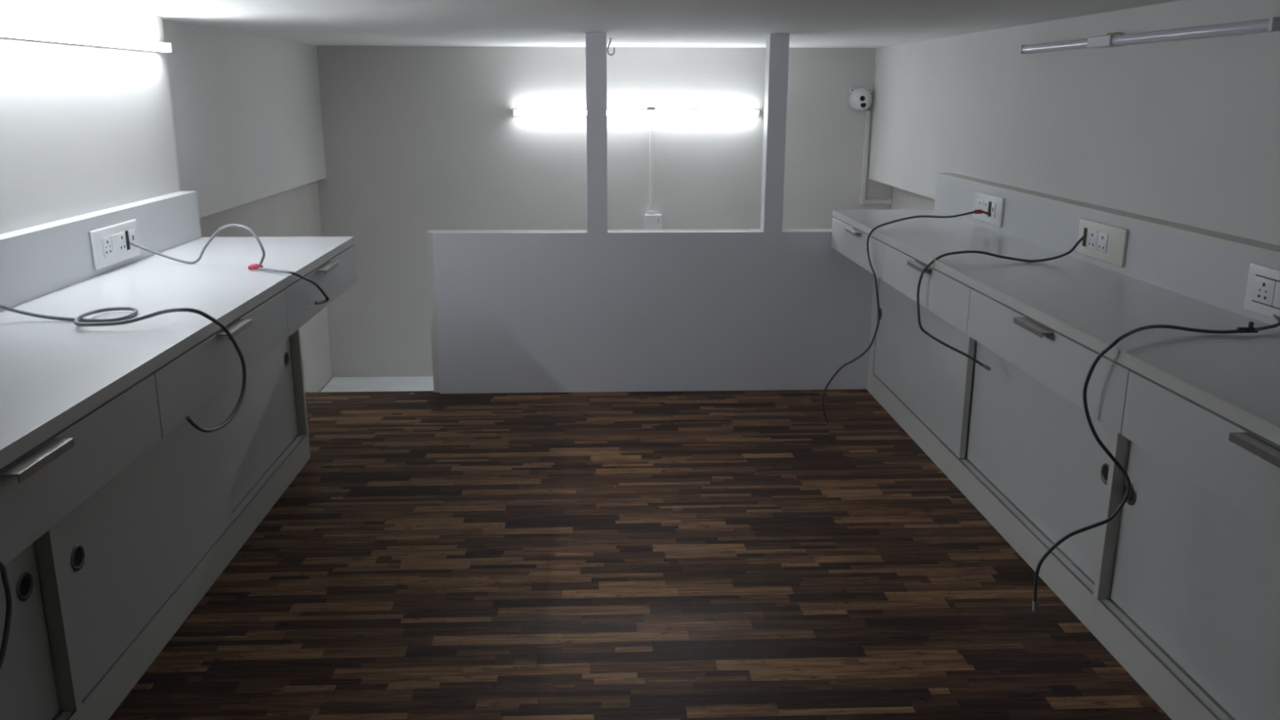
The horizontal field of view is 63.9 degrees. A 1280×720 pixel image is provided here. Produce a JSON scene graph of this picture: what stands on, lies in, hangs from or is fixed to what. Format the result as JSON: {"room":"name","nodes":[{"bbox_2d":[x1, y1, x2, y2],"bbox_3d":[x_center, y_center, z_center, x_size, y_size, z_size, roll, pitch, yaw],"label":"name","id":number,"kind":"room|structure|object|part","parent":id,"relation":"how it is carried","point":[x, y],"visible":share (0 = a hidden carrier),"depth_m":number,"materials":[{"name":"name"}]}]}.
{"room":"office workroom","nodes":[
{"label":"office workroom","id":0,"kind":"room"},
{"bbox_2d":[0,0,180,234],"bbox_3d":[-1.432,0.154,1.319,0.172,1.402,4.001,-1,15,-3],"label":"wall","id":1,"kind":"structure","parent":0,"point":[84,129],"depth_m":2.58,"materials":[{"name":"white paint"}]},
{"bbox_2d":[0,24,173,53],"bbox_3d":[-1.385,-0.775,2.465,0.039,0.028,1.235,-1,15,-3],"label":"tube light","id":2,"kind":"object","parent":1,"relation":"attached to","point":[6,31],"visible":1,"depth_m":2.52,"materials":[{"name":"plastic"}]},
{"bbox_2d":[0,191,201,311],"bbox_3d":[-1.358,-0.164,2.098,0.050,0.144,2.341,-1,15,-3],"label":"backsplash","id":3,"kind":"structure","parent":1,"relation":"attached to","point":[37,261],"depth_m":2.46,"materials":[{"name":"white laminate"}]},
{"bbox_2d":[89,219,140,270],"bbox_3d":[-1.351,-0.298,2.634,0.015,0.097,0.265,-1,15,-3],"label":"socket plate","id":4,"kind":"object","parent":3,"relation":"attached to","point":[110,245],"visible":0.99,"depth_m":2.62,"materials":[{"name":"white plastic"}]},
{"bbox_2d":[102,235,113,257],"bbox_3d":[-1.346,-0.286,2.597,0.003,0.050,0.045,-1,15,-3],"label":"outlet","id":5,"kind":"object","parent":4,"relation":"attached to","point":[107,241],"depth_m":2.60,"materials":[{"name":"white plastic"}]},
{"bbox_2d":[110,233,119,254],"bbox_3d":[-1.346,-0.296,2.636,0.006,0.050,0.035,-1,15,-3],"label":"switch","id":6,"kind":"object","parent":4,"relation":"attached to","point":[114,237],"depth_m":2.63,"materials":[{"name":"white plastic"}]},
{"bbox_2d":[118,231,127,253],"bbox_3d":[-1.350,-0.307,2.676,0.003,0.050,0.045,-1,15,-3],"label":"outlet","id":7,"kind":"object","parent":4,"relation":"attached to","point":[122,236],"depth_m":2.68,"materials":[{"name":"white plastic"}]},
{"bbox_2d":[161,19,325,217],"bbox_3d":[-1.588,-0.969,4.104,0.128,0.632,1.963,-1,15,-3],"label":"wall","id":8,"kind":"structure","parent":1,"relation":"attached to","point":[246,113],"depth_m":3.90,"materials":[{"name":"white paint"}]},
{"bbox_2d":[200,180,332,391],"bbox_3d":[-1.612,-0.162,4.312,0.084,1.035,1.963,-1,15,-3],"label":"wall","id":9,"kind":"structure","parent":0,"point":[295,211],"depth_m":4.79,"materials":[{"name":"beige paint"}]},
{"bbox_2d":[320,376,433,391],"bbox_3d":[-0.132,0.252,4.891,2.909,0.050,1.186,-1,15,-3],"label":"stair landing","id":10,"kind":"structure","parent":0,"point":[399,383],"depth_m":5.27,"materials":[{"name":"white paint"}]},
{"bbox_2d":[316,45,892,386],"bbox_3d":[-0.151,-0.717,5.303,3.100,1.717,0.100,-1,15,-3],"label":"wall","id":11,"kind":"structure","parent":0,"point":[417,140],"depth_m":5.16,"materials":[{"name":"beige paint"}]},
{"bbox_2d":[511,110,760,115],"bbox_3d":[-0.016,-1.228,5.104,1.235,0.028,0.039,-1,15,-3],"label":"tube light","id":12,"kind":"object","parent":11,"relation":"attached to","point":[577,113],"visible":1,"depth_m":5.09,"materials":[{"name":"plastic"}]},
{"bbox_2d":[648,115,654,213],"bbox_3d":[0.059,-0.983,5.183,0.030,0.484,0.017,-1,15,-3],"label":"cable conduit","id":13,"kind":"object","parent":11,"relation":"attached to","point":[651,117],"visible":1,"depth_m":5.18,"materials":[{"name":"white plastic"}]},
{"bbox_2d":[647,106,655,110],"bbox_3d":[0.056,-1.251,5.112,0.040,0.014,0.020,-1,15,-3],"label":"clip","id":14,"kind":"object","parent":11,"relation":"attached to","point":[648,108],"visible":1,"depth_m":5.12,"materials":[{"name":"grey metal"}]},
{"bbox_2d":[644,214,662,229],"bbox_3d":[0.067,-0.679,5.245,0.086,0.126,0.050,-1,15,-3],"label":"switch box","id":15,"kind":"object","parent":11,"relation":"attached to","point":[651,221],"visible":0.68,"depth_m":5.22,"materials":[{"name":"white plastic"}]},
{"bbox_2d":[848,87,872,111],"bbox_3d":[1.106,-1.299,5.122,0.114,0.115,0.070,-1,15,-3],"label":"security camera","id":16,"kind":"object","parent":11,"relation":"attached to","point":[860,99],"visible":1,"depth_m":5.11,"materials":[{"name":"white plastic"}]},
{"bbox_2d":[860,111,892,204],"bbox_3d":[1.215,-1.028,5.226,0.162,0.466,0.016,-1,15,-3],"label":"cable conduit","id":17,"kind":"object","parent":11,"relation":"attached to","point":[863,201],"visible":1,"depth_m":5.23,"materials":[{"name":"white plastic"}]},
{"bbox_2d":[66,0,1182,48],"bbox_3d":[-0.017,-0.833,2.143,3.070,0.100,6.164,-1,15,-3],"label":"ceiling","id":18,"kind":"structure","parent":0,"point":[809,24],"depth_m":3.12,"materials":[{"name":"white paint"}]},
{"bbox_2d":[607,38,614,55],"bbox_3d":[-0.120,-1.292,4.240,0.033,0.069,0.016,-1,15,-3],"label":"ceiling hook","id":19,"kind":"object","parent":18,"relation":"hanging from","point":[609,38],"visible":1,"depth_m":4.24,"materials":[{"name":"grey metal"}]},
{"bbox_2d":[108,389,1171,719],"bbox_3d":[0.006,0.849,1.968,3.070,0.265,4.778,-1,15,-3],"label":"floor","id":20,"kind":"structure","parent":0,"point":[738,554],"depth_m":2.55,"materials":[{"name":"brown wood"}]},
{"bbox_2d":[0,542,78,719],"bbox_3d":[-1.156,0.535,1.462,0.285,0.591,0.742,-1,15,-3],"label":"base cabinet","id":21,"kind":"object","parent":20,"relation":"on","point":[28,687],"visible":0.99,"depth_m":1.77,"materials":[{"name":"laminate"}]},
{"bbox_3d":[-1.056,0.389,1.764,0.003,0.049,0.049,-1,15,-3],"label":"finger pull","id":22,"kind":"part","parent":21,"relation":"part of","materials":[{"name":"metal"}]},
{"bbox_3d":[-1.057,0.389,1.764,0.001,0.034,0.034,-1,15,-3],"label":"dish","id":23,"kind":"part","parent":21,"relation":"part of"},
{"bbox_2d":[0,373,162,564],"bbox_3d":[-1.048,0.181,1.401,0.502,0.124,0.793,-1,15,-3],"label":"drawer unit","id":24,"kind":"object","parent":21,"relation":"on","point":[45,484],"visible":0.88,"depth_m":1.50,"materials":[{"name":"white laminate"}]},
{"bbox_3d":[-0.811,0.134,1.381,0.030,0.012,0.144,-1,15,-3],"label":"handle","id":25,"kind":"part","parent":24,"relation":"part of","materials":[{"name":"metal"}]},
{"bbox_2d":[0,236,354,469],"bbox_3d":[-1.096,-0.085,2.131,0.476,0.024,2.341,-1,15,-3],"label":"countertop","id":26,"kind":"structure","parent":21,"relation":"on","point":[54,373],"depth_m":2.05,"materials":[{"name":"white laminate"}]},
{"bbox_2d":[0,560,12,669],"bbox_3d":[-0.809,0.289,1.139,0.082,0.269,0.249,9,17,30],"label":"cable","id":27,"kind":"object","parent":26,"relation":"hanging from","point":[2,568],"visible":1,"depth_m":1.26,"materials":[{"name":"black plastic"}]},
{"bbox_2d":[0,304,246,432],"bbox_3d":[-1.034,-0.011,2.027,0.530,0.253,0.278,4,15,14],"label":"cable","id":28,"kind":"object","parent":26,"relation":"on","point":[116,321],"visible":1,"depth_m":2.04,"materials":[{"name":"black plastic"}]},
{"bbox_2d":[128,223,328,304],"bbox_3d":[-1.093,-0.240,2.651,0.520,0.217,0.186,0,15,-1],"label":"cable","id":29,"kind":"object","parent":26,"relation":"on","point":[259,266],"visible":1,"depth_m":2.66,"materials":[{"name":"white plastic"}]},
{"bbox_2d":[283,245,356,336],"bbox_3d":[-1.118,-0.212,2.910,0.502,0.124,0.768,-1,15,-3],"label":"drawer unit","id":30,"kind":"object","parent":26,"relation":"on","point":[338,274],"visible":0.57,"depth_m":2.84,"materials":[{"name":"white laminate"}]},
{"bbox_3d":[-0.881,-0.259,2.890,0.030,0.012,0.144,-1,15,-3],"label":"handle","id":31,"kind":"part","parent":30,"relation":"part of","materials":[{"name":"metal"}]},
{"bbox_2d":[33,328,310,719],"bbox_3d":[-1.208,0.242,2.588,0.285,0.591,1.588,-1,15,-3],"label":"base cabinet","id":32,"kind":"object","parent":20,"relation":"on","point":[120,574],"visible":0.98,"depth_m":2.26,"materials":[{"name":"laminate"}]},
{"bbox_3d":[-1.168,0.403,1.821,0.275,0.491,0.020,-1,15,-3],"label":"panel","id":33,"kind":"part","parent":32,"relation":"part of","materials":[{"name":"laminate"}]},
{"bbox_3d":[-1.036,0.364,1.894,0.003,0.049,0.049,-1,15,-3],"label":"finger pull","id":34,"kind":"part","parent":32,"relation":"part of","materials":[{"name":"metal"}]},
{"bbox_3d":[-1.037,0.364,1.894,0.001,0.034,0.034,-1,15,-3],"label":"dish","id":35,"kind":"part","parent":32,"relation":"part of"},
{"bbox_3d":[-1.062,0.293,2.238,0.018,0.487,0.828,-1,15,-3],"label":"door","id":36,"kind":"part","parent":32,"relation":"part of","materials":[{"name":"white laminate"}]},
{"bbox_2d":[151,289,288,438],"bbox_3d":[-1.083,-0.017,2.162,0.502,0.124,0.780,-1,15,-3],"label":"drawer unit","id":37,"kind":"object","parent":32,"relation":"on","point":[188,381],"visible":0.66,"depth_m":2.06,"materials":[{"name":"white laminate"}]},
{"bbox_3d":[-0.847,-0.064,2.142,0.030,0.012,0.144,-1,15,-3],"label":"handle","id":38,"kind":"part","parent":37,"relation":"part of","materials":[{"name":"metal"}]},
{"bbox_3d":[-1.121,0.106,2.959,0.018,0.487,0.770,-1,15,-3],"label":"door","id":39,"kind":"part","parent":32,"relation":"part of","materials":[{"name":"white laminate"}]},
{"bbox_3d":[-1.126,-0.004,3.272,0.003,0.049,0.049,-1,15,-3],"label":"finger pull","id":40,"kind":"part","parent":32,"relation":"part of","materials":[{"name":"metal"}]},
{"bbox_3d":[-1.127,-0.004,3.272,0.001,0.034,0.034,-1,15,-3],"label":"dish","id":41,"kind":"part","parent":32,"relation":"part of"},
{"bbox_3d":[-1.239,0.008,3.338,0.275,0.491,0.018,-1,15,-3],"label":"panel","id":42,"kind":"part","parent":32,"relation":"part of","materials":[{"name":"laminate"}]},
{"bbox_2d":[426,32,873,393],"bbox_3d":[0.255,-0.561,4.080,2.190,1.400,0.088,-1,15,-3],"label":"wall","id":43,"kind":"structure","parent":20,"relation":"on","point":[597,308],"depth_m":4.11,"materials":[{"name":"grey paint"}]},
{"bbox_3d":[-0.167,-0.873,3.979,0.078,0.748,0.088,-1,15,-3],"label":"post","id":44,"kind":"part","parent":43,"relation":"part of","materials":[{"name":"white paint"}]},
{"bbox_3d":[0.269,-0.191,4.141,2.162,0.652,0.019,-1,15,-3],"label":"panel","id":45,"kind":"part","parent":43,"relation":"part of","materials":[{"name":"white paint"}]},
{"bbox_3d":[0.525,-0.879,4.010,0.073,0.748,0.088,-1,15,-3],"label":"post","id":46,"kind":"part","parent":43,"relation":"part of","materials":[{"name":"white paint"}]},
{"bbox_2d":[866,276,1130,634],"bbox_3d":[1.095,0.085,3.214,0.227,0.591,1.982,-1,15,-3],"label":"base cabinet","id":47,"kind":"object","parent":20,"relation":"on","point":[1028,458],"visible":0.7,"depth_m":2.84,"materials":[{"name":"laminate"}]},
{"bbox_3d":[1.047,-0.191,4.125,0.217,0.491,0.078,-1,15,-3],"label":"panel","id":48,"kind":"part","parent":47,"relation":"part of","materials":[{"name":"laminate"}]},
{"bbox_3d":[0.976,-0.056,3.600,0.018,0.487,0.995,-1,15,-3],"label":"door","id":49,"kind":"part","parent":47,"relation":"part of","materials":[{"name":"white laminate"}]},
{"bbox_2d":[882,244,973,334],"bbox_3d":[1.000,-0.224,2.977,0.432,0.124,0.785,-1,15,-3],"label":"drawer unit","id":50,"kind":"object","parent":47,"relation":"on","point":[941,294],"visible":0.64,"depth_m":2.88,"materials":[{"name":"white laminate"}]},
{"bbox_3d":[0.800,-0.267,2.938,0.030,0.012,0.144,-1,15,-3],"label":"handle","id":51,"kind":"part","parent":50,"relation":"part of","materials":[{"name":"metal"}]},
{"bbox_3d":[1.042,0.175,2.715,0.018,0.487,0.932,-1,15,-3],"label":"door","id":52,"kind":"part","parent":47,"relation":"part of","materials":[{"name":"white laminate"}]},
{"bbox_2d":[966,288,1133,434],"bbox_3d":[1.036,-0.026,2.218,0.432,0.124,0.786,-1,15,-3],"label":"drawer unit","id":53,"kind":"object","parent":47,"relation":"on","point":[1055,360],"visible":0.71,"depth_m":2.12,"materials":[{"name":"white laminate"}]},
{"bbox_3d":[0.836,-0.069,2.179,0.030,0.012,0.144,-1,15,-3],"label":"handle","id":54,"kind":"part","parent":53,"relation":"part of","materials":[{"name":"metal"}]},
{"bbox_3d":[1.050,0.256,2.314,0.003,0.049,0.049,-1,15,-3],"label":"finger pull","id":55,"kind":"part","parent":47,"relation":"part of","materials":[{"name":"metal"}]},
{"bbox_3d":[1.051,0.256,2.314,0.001,0.034,0.034,-1,15,-3],"label":"dish","id":56,"kind":"part","parent":47,"relation":"part of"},
{"bbox_3d":[1.134,0.296,2.256,0.217,0.491,0.020,-1,15,-3],"label":"panel","id":57,"kind":"part","parent":47,"relation":"part of","materials":[{"name":"laminate"}]},
{"bbox_2d":[1093,440,1279,719],"bbox_3d":[1.165,0.475,1.714,0.227,0.591,1.120,-1,15,-3],"label":"base cabinet","id":58,"kind":"object","parent":20,"relation":"on","point":[1192,614],"visible":0.75,"depth_m":1.98,"materials":[{"name":"laminate"}]},
{"bbox_2d":[832,209,1279,445],"bbox_3d":[1.032,-0.191,2.560,0.406,0.024,3.103,-1,15,-3],"label":"countertop","id":59,"kind":"structure","parent":58,"relation":"on","point":[1236,376],"depth_m":2.17,"materials":[{"name":"white laminate"}]},
{"bbox_2d":[831,217,886,279],"bbox_3d":[0.966,-0.417,3.717,0.432,0.124,0.746,-1,15,-3],"label":"drawer unit","id":60,"kind":"object","parent":59,"relation":"on","point":[851,242],"visible":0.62,"depth_m":3.66,"materials":[{"name":"white laminate"}]},
{"bbox_3d":[0.766,-0.460,3.678,0.030,0.012,0.144,-1,15,-3],"label":"handle","id":61,"kind":"part","parent":60,"relation":"part of","materials":[{"name":"metal"}]},
{"bbox_3d":[1.055,0.288,2.212,0.003,0.049,0.049,-1,15,-3],"label":"finger pull","id":62,"kind":"part","parent":58,"relation":"part of","materials":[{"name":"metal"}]},
{"bbox_3d":[1.056,0.288,2.212,0.001,0.034,0.034,-1,15,-3],"label":"dish","id":63,"kind":"part","parent":58,"relation":"part of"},
{"bbox_2d":[1121,370,1279,537],"bbox_3d":[1.071,0.171,1.458,0.432,0.124,0.786,-1,15,-3],"label":"drawer unit","id":64,"kind":"object","parent":58,"relation":"on","point":[1237,464],"visible":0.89,"depth_m":1.58,"materials":[{"name":"white laminate"}]},
{"bbox_3d":[0.871,0.128,1.419,0.030,0.012,0.144,-1,15,-3],"label":"handle","id":65,"kind":"part","parent":64,"relation":"part of","materials":[{"name":"metal"}]},
{"bbox_3d":[1.076,0.505,1.446,0.018,0.487,0.555,-1,15,-3],"label":"door","id":66,"kind":"part","parent":58,"relation":"part of","materials":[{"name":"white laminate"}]},
{"bbox_2d":[891,186,934,209],"bbox_3d":[1.375,-0.277,4.798,0.103,1.027,1.234,-1,15,-3],"label":"wall","id":67,"kind":"structure","parent":0,"point":[902,199],"depth_m":5.00,"materials":[{"name":"beige paint"}]},
{"bbox_2d":[951,0,1279,245],"bbox_3d":[1.447,0.036,1.799,0.231,1.402,4.730,-1,15,-3],"label":"wall","id":68,"kind":"structure","parent":0,"point":[1187,132],"depth_m":2.64,"materials":[{"name":"white paint"}]},
{"bbox_2d":[868,35,962,199],"bbox_3d":[1.313,-1.083,4.586,0.231,0.640,1.234,-1,15,-3],"label":"wall","id":69,"kind":"structure","parent":68,"relation":"attached to","point":[916,86],"depth_m":4.48,"materials":[{"name":"white paint"}]},
{"bbox_2d":[933,173,1279,328],"bbox_3d":[1.265,-0.275,2.549,0.061,0.144,3.103,-1,15,-3],"label":"backsplash","id":70,"kind":"structure","parent":68,"relation":"attached to","point":[1211,267],"depth_m":2.52,"materials":[{"name":"white laminate"}]},
{"bbox_2d":[973,191,1004,227],"bbox_3d":[1.185,-0.513,3.481,0.012,0.096,0.269,-1,15,-3],"label":"socket plate","id":71,"kind":"object","parent":70,"relation":"attached to","point":[993,205],"visible":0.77,"depth_m":3.46,"materials":[{"name":"white plastic"}]},
{"bbox_2d":[822,209,991,426],"bbox_3d":[0.886,-0.140,3.525,0.578,0.742,0.167,-5,15,-20],"label":"cable","id":72,"kind":"object","parent":71,"relation":"attached to","point":[975,211],"visible":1,"depth_m":3.46,"materials":[{"name":"black plastic"}]},
{"bbox_2d":[977,198,983,214],"bbox_3d":[1.178,-0.531,3.554,0.003,0.050,0.055,-1,15,-3],"label":"outlet","id":73,"kind":"object","parent":71,"relation":"attached to","point":[980,201],"depth_m":3.55,"materials":[{"name":"white plastic"}]},
{"bbox_2d":[982,200,989,216],"bbox_3d":[1.180,-0.518,3.504,0.003,0.050,0.047,-1,15,-3],"label":"outlet","id":74,"kind":"object","parent":71,"relation":"attached to","point":[985,202],"depth_m":3.50,"materials":[{"name":"white plastic"}]},
{"bbox_2d":[1076,217,1128,267],"bbox_3d":[1.222,-0.312,2.707,0.012,0.097,0.264,-1,15,-3],"label":"socket plate","id":75,"kind":"object","parent":70,"relation":"attached to","point":[1104,242],"visible":1,"depth_m":2.70,"materials":[{"name":"beige plastic"}]},
{"bbox_2d":[916,232,1087,370],"bbox_3d":[0.993,-0.162,2.830,0.440,0.378,0.086,2,15,9],"label":"cable","id":76,"kind":"object","parent":75,"relation":"attached to","point":[987,367],"visible":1,"depth_m":2.84,"materials":[{"name":"black plastic"}]},
{"bbox_2d":[1085,228,1098,249],"bbox_3d":[1.215,-0.324,2.759,0.003,0.050,0.061,-1,15,-3],"label":"outlet","id":77,"kind":"object","parent":75,"relation":"attached to","point":[1092,237],"depth_m":2.75,"materials":[{"name":"white plastic"}]},
{"bbox_2d":[1096,231,1108,253],"bbox_3d":[1.218,-0.310,2.704,0.003,0.050,0.051,-1,15,-3],"label":"outlet","id":78,"kind":"object","parent":75,"relation":"attached to","point":[1102,237],"depth_m":2.70,"materials":[{"name":"white plastic"}]},
{"bbox_2d":[1243,262,1279,319],"bbox_3d":[1.252,-0.139,2.050,0.012,0.097,0.115,-1,15,-3],"label":"socket plate","id":79,"kind":"object","parent":70,"relation":"attached to","point":[1262,295],"visible":1,"depth_m":2.05,"materials":[{"name":"white plastic"}]},
{"bbox_2d":[1031,314,1279,612],"bbox_3d":[1.026,0.208,2.000,0.510,0.571,0.074,-4,15,-17],"label":"cable","id":80,"kind":"object","parent":79,"relation":"attached to","point":[1250,329],"visible":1,"depth_m":1.96,"materials":[{"name":"black plastic"}]},
{"bbox_2d":[1251,275,1275,306],"bbox_3d":[1.248,-0.139,2.055,0.003,0.050,0.065,-1,15,-3],"label":"outlet","id":81,"kind":"object","parent":79,"relation":"attached to","point":[1263,287],"depth_m":2.05,"materials":[{"name":"white plastic"}]},
{"bbox_2d":[1019,17,1279,53],"bbox_3d":[1.264,-0.840,2.680,0.042,0.037,1.262,-1,15,-3],"label":"tube light","id":82,"kind":"object","parent":68,"relation":"attached to","point":[1272,24],"visible":1,"depth_m":2.48,"materials":[{"name":"plastic"}]}
]}

